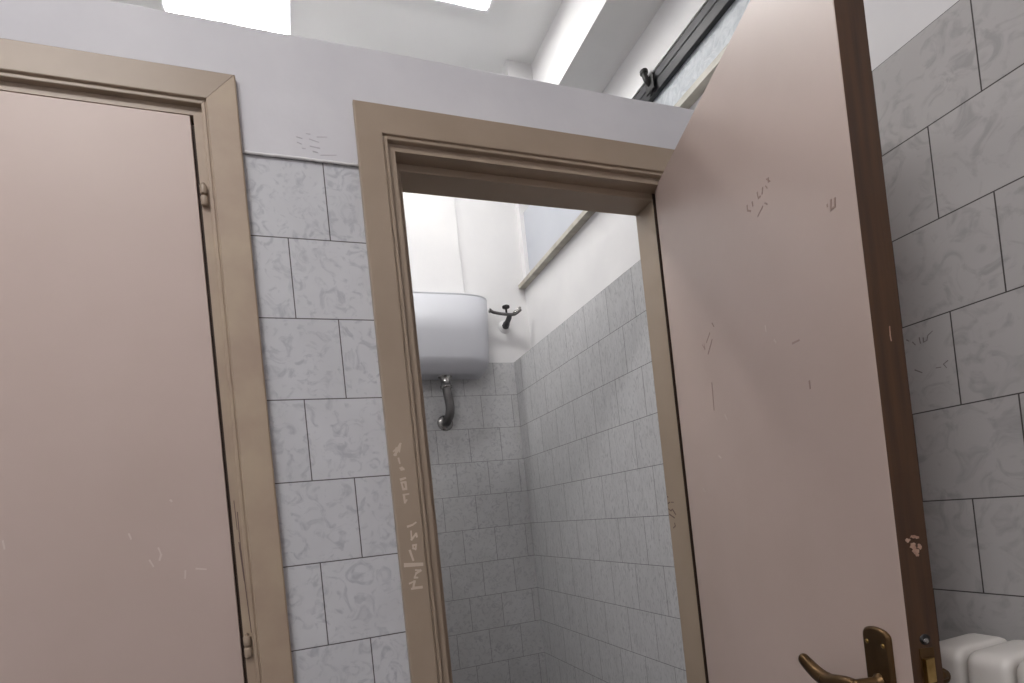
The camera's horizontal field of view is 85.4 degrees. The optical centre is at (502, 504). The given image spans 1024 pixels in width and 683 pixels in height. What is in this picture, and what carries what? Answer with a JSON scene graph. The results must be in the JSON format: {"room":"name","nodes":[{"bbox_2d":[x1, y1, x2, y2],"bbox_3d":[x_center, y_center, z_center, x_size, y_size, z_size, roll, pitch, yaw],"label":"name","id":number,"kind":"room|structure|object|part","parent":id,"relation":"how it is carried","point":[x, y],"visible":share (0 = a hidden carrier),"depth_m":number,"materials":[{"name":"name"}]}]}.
{"room":"public restroom","nodes":[
{"label":"public restroom","id":0,"kind":"room"},
{"bbox_2d":[110,0,561,73],"bbox_3d":[-0.728,-2.485,0.719,4.320,0.100,5.142,-6,-1,-20],"label":"ceiling","id":1,"kind":"structure","parent":0,"point":[430,30],"depth_m":2.82,"materials":[{"name":"paint"}]},
{"bbox_2d":[161,0,290,34],"bbox_3d":[-1.279,-2.319,2.575,0.547,0.048,0.260,-6,-1,-20],"label":"ceiling light","id":2,"kind":"object","parent":1,"relation":"attached to","point":[270,15],"visible":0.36,"depth_m":2.58,"materials":[{"name":"white plastic"}]},
{"bbox_2d":[436,0,491,11],"bbox_3d":[-0.325,-2.420,2.544,0.597,0.048,0.180,-6,-1,-20],"label":"ceiling light","id":3,"kind":"object","parent":1,"relation":"attached to","point":[482,5],"visible":1,"depth_m":2.67,"materials":[{"name":"white plastic"}]},
{"bbox_2d":[444,0,488,9],"bbox_3d":[-0.325,-2.414,2.544,0.568,0.036,0.151,-6,-1,-20],"label":"diffuser","id":4,"kind":"object","parent":3,"relation":"attached to","point":[474,4],"depth_m":2.67,"materials":[{"name":"white plastic"}]},
{"bbox_2d":[0,0,694,682],"bbox_3d":[-0.837,0.118,1.274,3.620,2.527,0.149,-6,-1,-20],"label":"wall","id":5,"kind":"structure","parent":0,"point":[296,94],"depth_m":1.37,"materials":[{"name":"grey tile"}]},
{"bbox_2d":[0,38,293,682],"bbox_3d":[-1.016,0.210,1.199,1.015,2.378,0.162,-6,-1,-20],"label":"door","id":6,"kind":"structure","parent":5,"relation":"in","point":[140,542],"depth_m":1.23,"materials":[{"name":"beige paint"}]},
{"bbox_3d":[-0.554,0.164,1.294,0.079,2.377,0.020,-6,-1,-20],"label":"casing","id":7,"kind":"part","parent":6,"relation":"part of","materials":[{"name":"beige paint"}]},
{"bbox_2d":[352,0,950,682],"bbox_3d":[0.344,0.076,1.272,1.056,2.363,0.966,-6,-1,-20],"label":"door","id":8,"kind":"structure","parent":5,"relation":"in","point":[792,476],"depth_m":1.25,"materials":[{"name":"beige paint"}]},
{"bbox_3d":[-0.225,0.138,1.414,0.079,2.363,0.020,-6,-1,-20],"label":"casing","id":9,"kind":"part","parent":8,"relation":"part of","materials":[{"name":"beige paint"}]},
{"bbox_3d":[0.593,0.309,0.996,0.059,0.049,0.166,-6,-1,-20],"label":"lever handle","id":10,"kind":"part","parent":8,"relation":"part of","materials":[{"name":"brown metal"}]},
{"bbox_3d":[0.647,0.335,0.941,0.007,0.254,0.065,-6,-1,-1],"label":"handle plate","id":11,"kind":"part","parent":8,"relation":"part of","materials":[{"name":"brown metal"}]},
{"bbox_3d":[0.738,0.294,1.004,0.060,0.049,0.162,-6,-1,7],"label":"lever handle","id":12,"kind":"part","parent":8,"relation":"part of","materials":[{"name":"brown metal"}]},
{"bbox_2d":[422,197,546,682],"bbox_3d":[-1.391,-0.424,2.996,4.270,3.780,0.200,-6,-1,-20],"label":"wall","id":13,"kind":"structure","parent":0,"point":[491,598],"depth_m":3.35,"materials":[{"name":"grey tile"}]},
{"bbox_2d":[403,192,463,292],"bbox_3d":[-0.699,-1.599,3.198,0.913,1.578,0.015,-6,-1,-20],"label":"window","id":14,"kind":"structure","parent":13,"relation":"attached to","point":[431,222],"depth_m":3.29,"materials":[{"name":"white paint"}]},
{"bbox_2d":[413,291,488,430],"bbox_3d":[-0.356,-0.809,3.179,0.658,0.749,0.203,-6,-1,-20],"label":"toilet cistern","id":15,"kind":"object","parent":13,"relation":"attached to","point":[452,328],"visible":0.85,"depth_m":3.12,"materials":[{"name":"plastic"}]},
{"bbox_3d":[-0.392,-1.176,3.178,0.658,0.013,0.185,-6,-1,-20],"label":"lid","id":16,"kind":"part","parent":15,"relation":"part of","materials":[{"name":"plastic"}]},
{"bbox_3d":[-0.368,-0.953,3.174,0.657,0.434,0.185,-6,-1,-20],"label":"tank","id":17,"kind":"part","parent":15,"relation":"part of","materials":[{"name":"plastic"}]},
{"bbox_2d":[488,304,521,333],"bbox_3d":[0.012,-1.132,3.374,0.217,0.145,0.121,-6,-1,-20],"label":"valve","id":18,"kind":"object","parent":13,"relation":"attached to","point":[504,326],"visible":1,"depth_m":3.36,"materials":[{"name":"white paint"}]},
{"bbox_3d":[0.016,-1.165,3.352,0.217,0.050,0.028,-6,-1,-20],"label":"supply arm","id":19,"kind":"part","parent":18,"relation":"part of","materials":[{"name":"silver metal"}]},
{"bbox_3d":[0.020,-1.183,3.353,0.046,0.047,0.046,-6,-1,-20],"label":"knob","id":20,"kind":"part","parent":18,"relation":"part of","materials":[{"name":"black metal"}]},
{"bbox_2d":[502,59,532,79],"bbox_3d":[0.094,-2.337,3.133,0.150,0.280,0.070,-6,-1,-20],"label":"wall","id":21,"kind":"structure","parent":0,"point":[510,68],"depth_m":3.10,"materials":[{"name":"white paint"}]},
{"bbox_2d":[514,0,1023,682],"bbox_3d":[1.177,-0.723,1.312,0.577,3.780,4.742,-6,-1,-20],"label":"wall","id":22,"kind":"structure","parent":0,"point":[948,75],"depth_m":1.27,"materials":[{"name":"grey tile"}]},
{"bbox_2d":[518,0,749,288],"bbox_3d":[0.752,-1.837,2.069,0.344,0.788,3.135,-6,-1,-20],"label":"window","id":23,"kind":"structure","parent":22,"relation":"in","point":[675,58],"depth_m":2.49,"materials":[{"name":"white glass"}]},
{"bbox_3d":[0.308,-1.627,3.044,0.008,0.440,0.890,-6,-1,-20],"label":"pane","id":24,"kind":"part","parent":23,"relation":"part of","materials":[{"name":"clear glass"}]},
{"bbox_3d":[0.892,-1.852,2.123,0.042,0.787,3.040,-6,-1,-20],"label":"frame panel","id":25,"kind":"part","parent":23,"relation":"part of","materials":[{"name":"white paint"}]},
{"bbox_3d":[0.999,-2.027,1.778,0.026,0.046,2.300,-6,-1,-20],"label":"sash rail","id":26,"kind":"part","parent":23,"relation":"part of","materials":[{"name":"grey metal"}]},
{"bbox_3d":[1.004,-1.976,1.777,0.027,0.048,2.300,-6,-1,-20],"label":"transom rail","id":27,"kind":"part","parent":23,"relation":"part of","materials":[{"name":"grey metal"}]},
{"bbox_3d":[0.906,-1.853,2.128,0.008,0.787,3.040,-6,-1,-20],"label":"pane","id":28,"kind":"part","parent":23,"relation":"part of","materials":[{"name":"clear glass"}]},
{"bbox_2d":[939,633,1023,682],"bbox_3d":[1.057,0.539,0.797,0.236,0.600,0.655,-6,-1,-20],"label":"radiator","id":29,"kind":"object","parent":22,"relation":"attached to","point":[970,657],"visible":0.87,"depth_m":0.99,"materials":[{"name":"metal"}]}
]}

